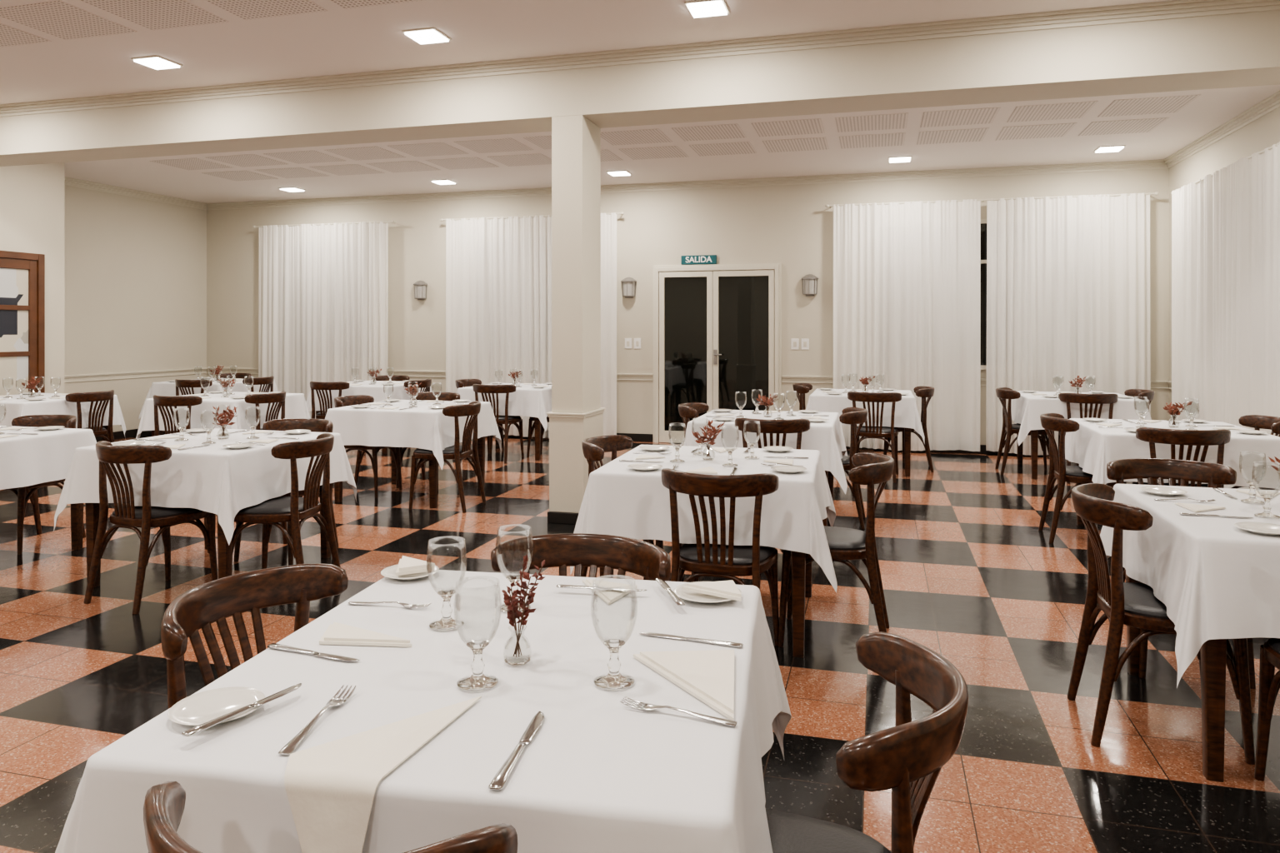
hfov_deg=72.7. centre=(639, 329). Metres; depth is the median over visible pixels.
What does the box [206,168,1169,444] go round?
wall
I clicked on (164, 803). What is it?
dining chair
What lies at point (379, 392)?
dining table
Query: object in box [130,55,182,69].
recessed light
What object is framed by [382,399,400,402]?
bread plate
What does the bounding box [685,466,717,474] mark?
napkin
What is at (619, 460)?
table knife
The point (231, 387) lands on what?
water goblet
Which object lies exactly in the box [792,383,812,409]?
dining chair
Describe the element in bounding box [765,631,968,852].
dining chair
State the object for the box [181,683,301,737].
table knife
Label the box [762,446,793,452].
bread plate
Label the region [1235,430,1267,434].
bread plate
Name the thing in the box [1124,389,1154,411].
dining chair
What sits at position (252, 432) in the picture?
water goblet
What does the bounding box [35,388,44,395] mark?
water goblet
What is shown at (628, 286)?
wall sconce
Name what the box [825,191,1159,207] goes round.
curtain rod
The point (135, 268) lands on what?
wall
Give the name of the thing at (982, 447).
baseboard
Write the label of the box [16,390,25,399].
water goblet
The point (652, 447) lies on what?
bread plate
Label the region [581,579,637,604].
napkin
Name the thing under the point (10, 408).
dining table
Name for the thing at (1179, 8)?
trim
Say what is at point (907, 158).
recessed light
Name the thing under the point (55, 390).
water goblet
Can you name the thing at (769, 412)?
napkin
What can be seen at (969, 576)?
floor
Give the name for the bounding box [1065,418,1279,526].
dining table
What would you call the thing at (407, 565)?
napkin
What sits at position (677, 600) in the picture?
table knife
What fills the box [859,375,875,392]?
vase
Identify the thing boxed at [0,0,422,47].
ceiling panels
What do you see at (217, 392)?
bread plate
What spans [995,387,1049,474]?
dining chair
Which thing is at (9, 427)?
napkin
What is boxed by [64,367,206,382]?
trim
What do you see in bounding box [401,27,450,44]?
recessed light
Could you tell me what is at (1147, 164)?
trim
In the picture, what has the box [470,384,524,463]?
dining chair
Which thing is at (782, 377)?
trim
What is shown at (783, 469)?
bread plate
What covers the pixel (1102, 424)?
napkin
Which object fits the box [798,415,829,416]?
table knife
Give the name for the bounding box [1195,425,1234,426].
table knife
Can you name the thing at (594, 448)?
dining chair
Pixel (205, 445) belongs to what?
table knife
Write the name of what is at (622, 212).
curtain rod
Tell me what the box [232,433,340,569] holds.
dining chair
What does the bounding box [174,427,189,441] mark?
water goblet
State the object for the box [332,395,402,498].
dining chair
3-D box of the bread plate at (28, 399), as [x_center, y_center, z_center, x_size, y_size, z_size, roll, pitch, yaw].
[-5.450,0.629,7.836,0.162,0.016,0.162,0,0,15]
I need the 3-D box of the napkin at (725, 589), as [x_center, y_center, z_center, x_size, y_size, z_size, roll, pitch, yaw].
[0.193,0.612,2.069,0.160,0.017,0.094,0,0,35]
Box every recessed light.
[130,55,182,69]
[278,186,305,192]
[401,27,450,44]
[430,179,456,184]
[606,170,631,176]
[684,0,729,18]
[888,155,911,163]
[1094,145,1125,153]
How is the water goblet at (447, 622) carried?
on the tablecloth
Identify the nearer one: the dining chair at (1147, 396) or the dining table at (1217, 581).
the dining table at (1217, 581)
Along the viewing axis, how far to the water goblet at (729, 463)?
4.06 m
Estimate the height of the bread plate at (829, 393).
0.016 m
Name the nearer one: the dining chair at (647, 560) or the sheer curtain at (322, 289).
the dining chair at (647, 560)
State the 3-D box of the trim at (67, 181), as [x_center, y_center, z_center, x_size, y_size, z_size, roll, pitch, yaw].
[-6.654,-1.778,11.096,0.075,0.085,3.100,0,0,15]
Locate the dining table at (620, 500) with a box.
[570,445,837,657]
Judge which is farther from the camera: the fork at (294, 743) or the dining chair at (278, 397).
the dining chair at (278, 397)
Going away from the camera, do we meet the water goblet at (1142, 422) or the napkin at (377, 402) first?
the water goblet at (1142, 422)
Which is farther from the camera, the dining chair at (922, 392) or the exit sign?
the exit sign
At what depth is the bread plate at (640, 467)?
3.98 m
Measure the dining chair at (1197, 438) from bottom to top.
0.825 m
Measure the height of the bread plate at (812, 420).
0.016 m
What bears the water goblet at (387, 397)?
on the dining table at (422, 427)
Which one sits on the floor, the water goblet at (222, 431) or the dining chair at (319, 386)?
the dining chair at (319, 386)
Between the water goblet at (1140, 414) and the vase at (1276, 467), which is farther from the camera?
the water goblet at (1140, 414)
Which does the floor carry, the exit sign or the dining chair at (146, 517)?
the dining chair at (146, 517)
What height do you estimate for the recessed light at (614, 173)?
0.022 m
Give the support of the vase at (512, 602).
on the tablecloth
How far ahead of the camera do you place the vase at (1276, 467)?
3.08 m
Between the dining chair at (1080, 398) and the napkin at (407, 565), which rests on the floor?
the dining chair at (1080, 398)
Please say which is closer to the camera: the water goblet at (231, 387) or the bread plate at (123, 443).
the bread plate at (123, 443)
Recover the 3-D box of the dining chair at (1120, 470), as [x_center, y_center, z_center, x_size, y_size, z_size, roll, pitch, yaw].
[2.270,0.990,3.673,0.508,0.825,0.513,0,0,15]
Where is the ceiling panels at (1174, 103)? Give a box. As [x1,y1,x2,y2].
[150,94,1200,180]
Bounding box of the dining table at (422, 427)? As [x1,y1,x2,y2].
[325,400,501,508]
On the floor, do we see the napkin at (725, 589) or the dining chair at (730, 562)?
the dining chair at (730, 562)
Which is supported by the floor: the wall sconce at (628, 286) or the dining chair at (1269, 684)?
the dining chair at (1269, 684)
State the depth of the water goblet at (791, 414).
6.42 m
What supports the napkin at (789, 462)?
on the dining table at (620, 500)
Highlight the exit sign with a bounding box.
[680,255,716,264]
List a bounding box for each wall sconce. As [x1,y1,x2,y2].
[413,280,427,299]
[620,277,636,298]
[801,274,818,296]
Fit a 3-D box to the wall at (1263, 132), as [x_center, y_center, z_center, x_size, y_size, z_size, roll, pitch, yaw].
[3.974,-0.285,2.802,0.150,3.370,13.500,0,0,15]
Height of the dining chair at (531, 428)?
0.825 m
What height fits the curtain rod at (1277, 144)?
0.034 m
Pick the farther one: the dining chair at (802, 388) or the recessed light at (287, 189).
the recessed light at (287, 189)
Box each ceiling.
[0,0,1177,104]
[64,85,1279,203]
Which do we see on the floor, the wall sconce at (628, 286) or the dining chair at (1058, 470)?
the dining chair at (1058, 470)
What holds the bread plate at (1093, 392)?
on the dining table at (1027, 410)
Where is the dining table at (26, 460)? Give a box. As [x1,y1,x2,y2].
[0,425,96,549]
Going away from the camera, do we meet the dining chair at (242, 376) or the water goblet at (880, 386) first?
the water goblet at (880, 386)
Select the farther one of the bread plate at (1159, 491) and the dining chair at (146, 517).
the dining chair at (146, 517)
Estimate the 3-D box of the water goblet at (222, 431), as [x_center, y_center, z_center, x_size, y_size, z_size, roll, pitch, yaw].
[-2.511,0.545,5.234,0.085,0.184,0.085,0,0,15]
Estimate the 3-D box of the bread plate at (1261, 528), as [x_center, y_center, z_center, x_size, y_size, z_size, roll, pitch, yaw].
[1.964,0.629,2.732,0.162,0.016,0.162,0,0,15]
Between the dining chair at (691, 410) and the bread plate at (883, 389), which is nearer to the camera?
the dining chair at (691, 410)
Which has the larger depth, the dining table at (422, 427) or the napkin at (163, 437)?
the dining table at (422, 427)
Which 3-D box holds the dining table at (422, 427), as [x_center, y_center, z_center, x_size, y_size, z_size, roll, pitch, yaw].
[-1.921,1.019,7.360,1.196,0.763,1.165,0,0,15]
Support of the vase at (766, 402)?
on the dining table at (827, 437)
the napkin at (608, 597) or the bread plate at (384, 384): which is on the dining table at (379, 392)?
the bread plate at (384, 384)
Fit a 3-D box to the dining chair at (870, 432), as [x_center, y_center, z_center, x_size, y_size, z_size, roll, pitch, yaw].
[2.230,0.990,8.242,0.508,0.825,0.513,0,0,19]
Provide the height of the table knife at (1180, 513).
0.006 m
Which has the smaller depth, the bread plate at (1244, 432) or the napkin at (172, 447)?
the napkin at (172, 447)
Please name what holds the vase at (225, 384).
on the dining table at (202, 415)
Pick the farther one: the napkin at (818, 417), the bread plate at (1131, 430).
the napkin at (818, 417)
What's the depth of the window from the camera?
9.81 m
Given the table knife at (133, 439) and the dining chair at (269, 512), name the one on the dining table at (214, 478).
the table knife at (133, 439)
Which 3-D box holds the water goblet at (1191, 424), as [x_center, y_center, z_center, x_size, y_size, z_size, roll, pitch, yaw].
[3.494,0.545,5.506,0.085,0.184,0.085,0,0,15]
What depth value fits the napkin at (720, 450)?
4.59 m
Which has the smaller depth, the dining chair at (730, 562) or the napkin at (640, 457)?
the dining chair at (730, 562)
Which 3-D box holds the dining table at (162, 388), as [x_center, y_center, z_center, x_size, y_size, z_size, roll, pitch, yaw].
[-5.329,1.019,10.883,1.188,0.763,1.162,0,0,15]
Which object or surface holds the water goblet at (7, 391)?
on the dining table at (10, 408)
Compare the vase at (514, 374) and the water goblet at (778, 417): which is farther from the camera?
the vase at (514, 374)
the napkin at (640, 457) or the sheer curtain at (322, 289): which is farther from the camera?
the sheer curtain at (322, 289)
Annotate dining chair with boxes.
[3,415,85,554]
[65,390,114,442]
[83,440,217,614]
[143,781,517,852]
[153,395,202,436]
[160,563,348,709]
[173,379,212,433]
[220,373,251,379]
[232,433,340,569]
[234,418,339,565]
[242,375,274,392]
[244,390,285,429]
[310,381,349,419]
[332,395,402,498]
[374,375,409,381]
[381,378,431,450]
[395,391,459,490]
[408,401,485,513]
[455,379,504,454]
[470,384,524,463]
[490,533,670,581]
[526,415,549,457]
[581,435,684,582]
[660,468,779,646]
[678,402,709,434]
[734,417,810,449]
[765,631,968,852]
[778,451,894,647]
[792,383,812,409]
[828,407,867,529]
[847,391,901,482]
[883,385,934,472]
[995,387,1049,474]
[1038,413,1126,544]
[1058,392,1118,483]
[1067,483,1254,764]
[1106,458,1255,689]
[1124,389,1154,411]
[1132,427,1230,488]
[1222,415,1279,490]
[1254,638,1279,781]
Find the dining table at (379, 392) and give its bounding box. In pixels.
[305,380,431,454]
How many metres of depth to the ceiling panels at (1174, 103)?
8.29 m
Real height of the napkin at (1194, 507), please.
0.010 m
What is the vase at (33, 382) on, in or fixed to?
on the dining table at (10, 408)
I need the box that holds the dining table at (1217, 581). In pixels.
[1100,484,1279,782]
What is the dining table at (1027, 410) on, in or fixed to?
on the floor
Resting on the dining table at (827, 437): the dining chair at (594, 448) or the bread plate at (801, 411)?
the bread plate at (801, 411)
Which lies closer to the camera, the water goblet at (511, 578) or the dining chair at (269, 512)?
the water goblet at (511, 578)
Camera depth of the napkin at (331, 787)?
1.23 m
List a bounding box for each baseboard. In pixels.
[95,429,168,442]
[492,433,653,442]
[845,445,1049,456]
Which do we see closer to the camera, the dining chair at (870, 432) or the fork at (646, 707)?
the fork at (646, 707)
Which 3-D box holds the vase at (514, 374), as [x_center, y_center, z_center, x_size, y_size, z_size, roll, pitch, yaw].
[-1.427,0.549,9.913,0.166,0.176,0.160,0,0,-8]
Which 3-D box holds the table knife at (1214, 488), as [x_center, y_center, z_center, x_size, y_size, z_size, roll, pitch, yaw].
[2.266,0.633,3.369,0.019,0.006,0.220,0,0,16]
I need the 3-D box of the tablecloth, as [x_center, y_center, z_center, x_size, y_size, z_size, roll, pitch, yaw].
[-0.272,1.019,1.749,1.143,0.763,1.241,0,0,10]
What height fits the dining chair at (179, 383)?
0.825 m
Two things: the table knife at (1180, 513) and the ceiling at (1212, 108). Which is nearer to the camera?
the table knife at (1180, 513)
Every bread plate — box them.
[18,392,37,394]
[25,398,45,400]
[34,425,64,430]
[112,441,144,445]
[167,686,264,725]
[185,428,213,433]
[207,390,224,393]
[222,443,254,449]
[230,396,244,399]
[283,430,310,434]
[350,405,370,408]
[380,565,439,580]
[381,383,394,385]
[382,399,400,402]
[428,405,446,409]
[452,400,470,402]
[627,463,662,471]
[639,445,669,451]
[673,581,741,604]
[711,417,734,421]
[712,409,732,412]
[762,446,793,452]
[770,465,807,473]
[798,410,819,413]
[807,418,827,422]
[818,388,833,390]
[826,392,842,394]
[881,388,896,390]
[1020,390,1036,393]
[1041,395,1058,398]
[1081,418,1107,422]
[1088,390,1104,393]
[1118,395,1134,398]
[1124,428,1137,433]
[1139,486,1187,496]
[1180,419,1208,423]
[1234,521,1279,535]
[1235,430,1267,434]
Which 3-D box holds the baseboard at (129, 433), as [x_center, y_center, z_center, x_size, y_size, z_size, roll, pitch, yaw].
[-6.683,1.350,11.104,0.014,0.100,3.100,0,0,15]
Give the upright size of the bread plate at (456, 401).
0.016 m
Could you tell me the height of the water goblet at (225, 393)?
0.184 m
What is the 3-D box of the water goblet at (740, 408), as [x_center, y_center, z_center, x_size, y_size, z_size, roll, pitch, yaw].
[0.736,0.545,6.338,0.085,0.184,0.085,0,0,15]
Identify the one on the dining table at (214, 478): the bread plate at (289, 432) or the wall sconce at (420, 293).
the bread plate at (289, 432)
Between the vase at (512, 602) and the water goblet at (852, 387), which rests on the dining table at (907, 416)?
the water goblet at (852, 387)
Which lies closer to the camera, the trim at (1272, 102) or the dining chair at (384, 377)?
the trim at (1272, 102)
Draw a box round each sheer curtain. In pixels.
[258,221,387,419]
[445,212,616,438]
[833,199,980,451]
[985,192,1150,455]
[1171,142,1279,489]
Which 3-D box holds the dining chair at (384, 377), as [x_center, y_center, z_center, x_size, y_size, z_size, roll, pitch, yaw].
[-3.152,0.990,10.856,0.508,0.825,0.513,0,0,15]
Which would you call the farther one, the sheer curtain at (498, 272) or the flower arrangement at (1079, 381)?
the sheer curtain at (498, 272)
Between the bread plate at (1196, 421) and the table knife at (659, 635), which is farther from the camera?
the bread plate at (1196, 421)
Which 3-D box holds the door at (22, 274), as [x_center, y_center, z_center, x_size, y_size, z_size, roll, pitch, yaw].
[-6.413,0.305,8.495,0.050,2.190,1.250,0,0,15]
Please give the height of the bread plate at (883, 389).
0.016 m
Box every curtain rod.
[252,220,395,228]
[440,211,624,221]
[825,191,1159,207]
[1170,143,1279,194]
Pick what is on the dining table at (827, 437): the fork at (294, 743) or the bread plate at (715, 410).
the bread plate at (715, 410)
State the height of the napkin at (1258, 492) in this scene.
0.008 m
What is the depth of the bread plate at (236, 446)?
4.71 m
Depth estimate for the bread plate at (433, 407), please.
7.04 m
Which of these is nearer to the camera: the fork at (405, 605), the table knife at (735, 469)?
the fork at (405, 605)
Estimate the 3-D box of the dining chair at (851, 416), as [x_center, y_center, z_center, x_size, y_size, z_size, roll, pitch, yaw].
[1.406,0.990,6.356,0.513,0.825,0.508,0,0,15]
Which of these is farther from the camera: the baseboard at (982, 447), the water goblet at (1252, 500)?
the baseboard at (982, 447)
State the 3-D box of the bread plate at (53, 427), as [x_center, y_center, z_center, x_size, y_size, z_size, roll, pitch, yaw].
[-3.758,0.629,5.533,0.162,0.016,0.162,0,0,15]
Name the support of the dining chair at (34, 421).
on the floor
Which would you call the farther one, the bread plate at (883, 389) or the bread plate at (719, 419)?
the bread plate at (883, 389)
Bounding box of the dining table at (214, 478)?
[53,428,356,587]
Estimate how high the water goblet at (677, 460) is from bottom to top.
0.184 m
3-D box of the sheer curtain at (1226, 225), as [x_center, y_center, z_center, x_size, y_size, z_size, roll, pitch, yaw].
[4.983,-0.011,7.269,0.119,2.777,3.151,0,0,15]
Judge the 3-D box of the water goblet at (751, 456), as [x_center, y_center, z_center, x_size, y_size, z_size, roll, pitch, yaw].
[0.554,0.545,4.305,0.085,0.184,0.085,0,0,13]
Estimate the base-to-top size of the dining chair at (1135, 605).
0.825 m
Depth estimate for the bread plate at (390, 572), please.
2.23 m
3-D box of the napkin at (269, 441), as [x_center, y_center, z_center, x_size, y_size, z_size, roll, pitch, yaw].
[-2.149,0.631,4.957,0.150,0.010,0.150,0,0,8]
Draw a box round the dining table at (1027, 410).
[1011,391,1151,482]
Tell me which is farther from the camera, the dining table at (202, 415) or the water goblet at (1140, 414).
the dining table at (202, 415)
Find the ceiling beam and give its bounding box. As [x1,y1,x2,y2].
[0,10,1279,166]
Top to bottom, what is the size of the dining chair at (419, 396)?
0.825 m
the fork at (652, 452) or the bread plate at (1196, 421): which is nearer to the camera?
the fork at (652, 452)
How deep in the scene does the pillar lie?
6.30 m
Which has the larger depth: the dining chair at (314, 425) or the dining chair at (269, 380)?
the dining chair at (269, 380)
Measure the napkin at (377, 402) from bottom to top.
0.010 m
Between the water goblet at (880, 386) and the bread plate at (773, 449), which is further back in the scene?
the water goblet at (880, 386)
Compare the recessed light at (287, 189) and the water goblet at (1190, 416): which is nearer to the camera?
the water goblet at (1190, 416)
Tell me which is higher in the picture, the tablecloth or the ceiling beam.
the ceiling beam
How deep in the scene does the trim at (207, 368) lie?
11.66 m
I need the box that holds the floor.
[0,430,1279,852]
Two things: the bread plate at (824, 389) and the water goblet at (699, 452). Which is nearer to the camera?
the water goblet at (699, 452)
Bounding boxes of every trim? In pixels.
[0,0,1279,116]
[64,176,207,209]
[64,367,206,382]
[206,160,1168,209]
[206,367,653,380]
[781,375,1168,389]
[1163,90,1279,168]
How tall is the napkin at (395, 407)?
0.008 m
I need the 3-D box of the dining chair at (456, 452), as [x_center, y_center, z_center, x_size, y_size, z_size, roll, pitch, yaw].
[-1.515,0.990,6.896,0.513,0.825,0.508,0,0,13]
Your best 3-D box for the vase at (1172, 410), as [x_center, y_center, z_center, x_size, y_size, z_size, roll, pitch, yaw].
[3.489,0.549,5.685,0.166,0.176,0.160,0,0,-7]
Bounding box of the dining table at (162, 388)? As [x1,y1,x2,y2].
[139,378,278,435]
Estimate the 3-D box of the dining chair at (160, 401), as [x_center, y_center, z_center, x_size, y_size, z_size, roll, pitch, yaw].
[-4.084,0.990,7.811,0.508,0.825,0.513,0,0,15]
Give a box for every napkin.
[0,426,30,430]
[154,435,184,439]
[164,444,185,449]
[242,430,273,434]
[249,439,279,443]
[284,695,481,852]
[319,622,411,647]
[368,402,386,404]
[377,406,399,409]
[395,555,434,575]
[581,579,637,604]
[633,650,734,720]
[635,454,665,459]
[682,580,741,601]
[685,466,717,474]
[710,447,737,453]
[715,413,734,416]
[763,410,781,413]
[763,459,793,464]
[801,415,821,418]
[1096,423,1121,426]
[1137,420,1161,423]
[1174,502,1225,512]
[1212,426,1240,429]
[1235,490,1279,498]
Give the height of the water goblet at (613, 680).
0.184 m
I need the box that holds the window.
[980,219,986,369]
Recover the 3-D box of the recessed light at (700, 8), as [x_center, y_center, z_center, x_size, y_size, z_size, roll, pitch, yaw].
[0.411,-1.959,5.299,0.234,0.022,0.234,0,0,15]
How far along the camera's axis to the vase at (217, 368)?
10.86 m
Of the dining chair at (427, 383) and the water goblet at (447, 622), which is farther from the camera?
the dining chair at (427, 383)
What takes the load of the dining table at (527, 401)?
on the floor
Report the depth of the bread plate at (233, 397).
7.99 m
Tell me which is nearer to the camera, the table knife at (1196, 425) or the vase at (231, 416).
the vase at (231, 416)
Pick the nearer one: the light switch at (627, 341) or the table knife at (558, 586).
the table knife at (558, 586)
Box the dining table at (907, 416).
[805,389,924,476]
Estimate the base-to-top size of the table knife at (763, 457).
0.006 m
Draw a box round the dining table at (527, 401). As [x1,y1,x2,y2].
[456,383,551,460]
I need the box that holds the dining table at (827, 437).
[683,410,847,526]
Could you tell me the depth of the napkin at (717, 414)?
6.46 m
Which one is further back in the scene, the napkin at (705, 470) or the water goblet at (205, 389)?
the water goblet at (205, 389)
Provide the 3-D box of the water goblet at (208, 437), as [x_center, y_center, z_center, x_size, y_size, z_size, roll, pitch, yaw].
[-2.414,0.545,4.865,0.085,0.184,0.085,0,0,15]
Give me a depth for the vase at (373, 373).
10.32 m
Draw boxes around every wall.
[0,162,64,393]
[64,185,206,432]
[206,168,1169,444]
[1169,106,1279,420]
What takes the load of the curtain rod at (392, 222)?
attached to the wall at (791, 226)
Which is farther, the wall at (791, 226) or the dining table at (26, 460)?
the wall at (791, 226)
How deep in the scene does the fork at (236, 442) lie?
4.83 m
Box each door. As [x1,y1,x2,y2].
[0,250,44,395]
[653,263,781,443]
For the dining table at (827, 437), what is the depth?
5.94 m
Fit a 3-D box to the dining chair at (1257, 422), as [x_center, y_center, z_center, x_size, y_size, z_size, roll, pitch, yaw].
[3.999,0.990,5.753,0.513,0.825,0.508,0,0,13]
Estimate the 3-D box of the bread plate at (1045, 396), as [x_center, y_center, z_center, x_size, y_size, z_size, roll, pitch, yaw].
[3.865,0.629,8.176,0.162,0.016,0.162,0,0,15]
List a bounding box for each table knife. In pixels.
[5,433,37,434]
[133,439,161,440]
[177,445,209,449]
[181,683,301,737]
[267,643,359,661]
[271,437,299,439]
[488,711,544,790]
[556,584,646,591]
[619,460,664,462]
[639,632,743,648]
[655,578,684,606]
[730,467,737,474]
[763,456,809,459]
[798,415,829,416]
[1098,426,1134,428]
[1179,512,1253,518]
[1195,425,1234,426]
[1212,487,1237,499]
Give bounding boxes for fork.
[235,441,264,444]
[278,685,355,755]
[348,601,431,608]
[620,696,737,726]
[633,451,671,454]
[760,463,804,466]
[1154,498,1214,502]
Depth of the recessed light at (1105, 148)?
8.64 m
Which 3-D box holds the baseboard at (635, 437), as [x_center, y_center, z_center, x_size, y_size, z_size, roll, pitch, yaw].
[-3.061,1.350,11.714,6.680,0.100,0.014,0,0,15]
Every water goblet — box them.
[3,390,11,398]
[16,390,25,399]
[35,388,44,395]
[51,389,59,397]
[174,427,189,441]
[200,388,209,396]
[201,430,215,444]
[216,424,229,436]
[220,390,229,397]
[227,386,234,394]
[245,425,259,439]
[384,396,392,405]
[408,398,417,407]
[429,590,464,631]
[432,395,440,404]
[456,640,498,692]
[498,575,530,613]
[594,639,634,690]
[670,446,684,463]
[693,441,707,455]
[722,450,738,466]
[735,407,745,417]
[744,443,759,459]
[752,404,761,414]
[774,409,784,419]
[786,405,795,416]
[849,384,856,391]
[876,385,884,392]
[1135,413,1146,424]
[1135,416,1147,428]
[1185,415,1198,426]
[1185,419,1196,429]
[1240,482,1264,504]
[1254,495,1279,519]
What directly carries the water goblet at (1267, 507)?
on the dining table at (1217, 581)
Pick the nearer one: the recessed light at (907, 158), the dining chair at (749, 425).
the dining chair at (749, 425)
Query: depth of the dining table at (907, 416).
8.29 m
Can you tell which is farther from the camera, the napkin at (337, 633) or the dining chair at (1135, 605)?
the dining chair at (1135, 605)
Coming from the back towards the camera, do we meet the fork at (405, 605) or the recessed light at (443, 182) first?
the recessed light at (443, 182)
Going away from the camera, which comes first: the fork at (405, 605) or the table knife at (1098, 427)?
the fork at (405, 605)
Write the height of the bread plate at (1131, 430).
0.016 m
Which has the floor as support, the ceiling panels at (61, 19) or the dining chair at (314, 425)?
the dining chair at (314, 425)
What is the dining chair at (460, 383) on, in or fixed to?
on the floor
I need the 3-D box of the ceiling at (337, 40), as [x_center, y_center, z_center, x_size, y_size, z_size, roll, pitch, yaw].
[-2.695,-2.020,2.203,12.800,0.100,9.230,0,0,15]
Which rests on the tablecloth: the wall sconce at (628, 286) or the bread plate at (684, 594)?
the bread plate at (684, 594)
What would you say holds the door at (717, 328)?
in the wall at (791, 226)
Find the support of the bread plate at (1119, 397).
on the dining table at (1027, 410)
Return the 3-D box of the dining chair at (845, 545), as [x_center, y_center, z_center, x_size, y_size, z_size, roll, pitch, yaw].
[0.898,0.990,3.965,0.513,0.825,0.508,0,0,15]
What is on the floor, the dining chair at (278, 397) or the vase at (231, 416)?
the dining chair at (278, 397)
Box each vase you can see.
[21,376,41,397]
[210,365,224,380]
[211,405,236,439]
[217,378,235,395]
[367,369,381,383]
[403,381,421,404]
[501,555,545,665]
[508,370,521,385]
[691,419,724,460]
[755,392,778,417]
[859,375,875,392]
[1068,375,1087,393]
[1163,400,1193,427]
[1268,456,1279,474]
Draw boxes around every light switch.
[625,338,640,349]
[790,339,809,349]
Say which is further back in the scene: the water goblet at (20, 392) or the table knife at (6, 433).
the water goblet at (20, 392)
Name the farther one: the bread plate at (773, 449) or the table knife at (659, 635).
the bread plate at (773, 449)
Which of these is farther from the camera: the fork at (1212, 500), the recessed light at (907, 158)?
the recessed light at (907, 158)
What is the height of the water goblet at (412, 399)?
0.184 m
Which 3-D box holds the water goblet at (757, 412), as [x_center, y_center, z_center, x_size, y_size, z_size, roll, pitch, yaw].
[0.885,0.545,6.571,0.085,0.184,0.085,0,0,15]
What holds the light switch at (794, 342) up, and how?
attached to the wall at (791, 226)
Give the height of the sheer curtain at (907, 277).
2.837 m
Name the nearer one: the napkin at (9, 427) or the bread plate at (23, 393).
the napkin at (9, 427)
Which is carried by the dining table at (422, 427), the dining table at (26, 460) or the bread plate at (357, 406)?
the bread plate at (357, 406)
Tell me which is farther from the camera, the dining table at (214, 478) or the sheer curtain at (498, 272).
the sheer curtain at (498, 272)
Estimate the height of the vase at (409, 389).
0.197 m
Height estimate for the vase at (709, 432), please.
0.197 m
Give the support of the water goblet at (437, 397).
on the dining table at (422, 427)
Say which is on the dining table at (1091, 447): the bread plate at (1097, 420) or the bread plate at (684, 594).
the bread plate at (1097, 420)
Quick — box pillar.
[546,115,605,524]
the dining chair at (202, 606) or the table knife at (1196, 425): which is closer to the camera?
the dining chair at (202, 606)
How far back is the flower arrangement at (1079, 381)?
8.46 m
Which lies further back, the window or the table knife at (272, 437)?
the window
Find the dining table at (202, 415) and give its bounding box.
[135,391,309,439]
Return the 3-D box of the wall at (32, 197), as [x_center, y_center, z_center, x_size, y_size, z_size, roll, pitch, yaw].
[-8.092,-0.285,4.491,1.080,3.370,10.400,0,0,15]
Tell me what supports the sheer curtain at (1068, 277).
hanging from the curtain rod at (1156, 192)
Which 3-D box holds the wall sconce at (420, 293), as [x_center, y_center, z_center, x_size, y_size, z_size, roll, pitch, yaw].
[-2.958,-0.531,11.635,0.200,0.262,0.112,0,0,15]
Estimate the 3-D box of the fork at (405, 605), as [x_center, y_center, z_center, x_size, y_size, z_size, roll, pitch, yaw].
[-0.578,0.630,2.001,0.200,0.011,0.025,0,0,11]
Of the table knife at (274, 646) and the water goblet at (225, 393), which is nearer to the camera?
the table knife at (274, 646)
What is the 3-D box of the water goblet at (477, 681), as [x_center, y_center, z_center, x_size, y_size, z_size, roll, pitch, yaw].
[-0.292,0.545,1.562,0.085,0.184,0.085,0,0,15]
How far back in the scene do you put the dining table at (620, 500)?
3.82 m
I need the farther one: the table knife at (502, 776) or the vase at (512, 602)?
the vase at (512, 602)
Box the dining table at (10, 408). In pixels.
[0,393,125,440]
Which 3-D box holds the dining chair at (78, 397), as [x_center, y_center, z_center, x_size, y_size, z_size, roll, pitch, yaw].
[-5.276,0.990,8.230,0.513,0.825,0.508,0,0,15]
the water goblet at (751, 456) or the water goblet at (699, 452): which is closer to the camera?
the water goblet at (751, 456)
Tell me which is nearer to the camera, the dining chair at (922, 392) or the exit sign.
the dining chair at (922, 392)
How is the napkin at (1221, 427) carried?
on the dining table at (1091, 447)
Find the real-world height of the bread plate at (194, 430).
0.016 m
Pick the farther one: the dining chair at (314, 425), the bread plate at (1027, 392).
the bread plate at (1027, 392)
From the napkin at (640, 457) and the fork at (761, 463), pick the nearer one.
the fork at (761, 463)
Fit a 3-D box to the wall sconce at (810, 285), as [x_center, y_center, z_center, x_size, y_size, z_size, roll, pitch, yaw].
[2.006,-0.531,10.279,0.200,0.262,0.112,0,0,15]

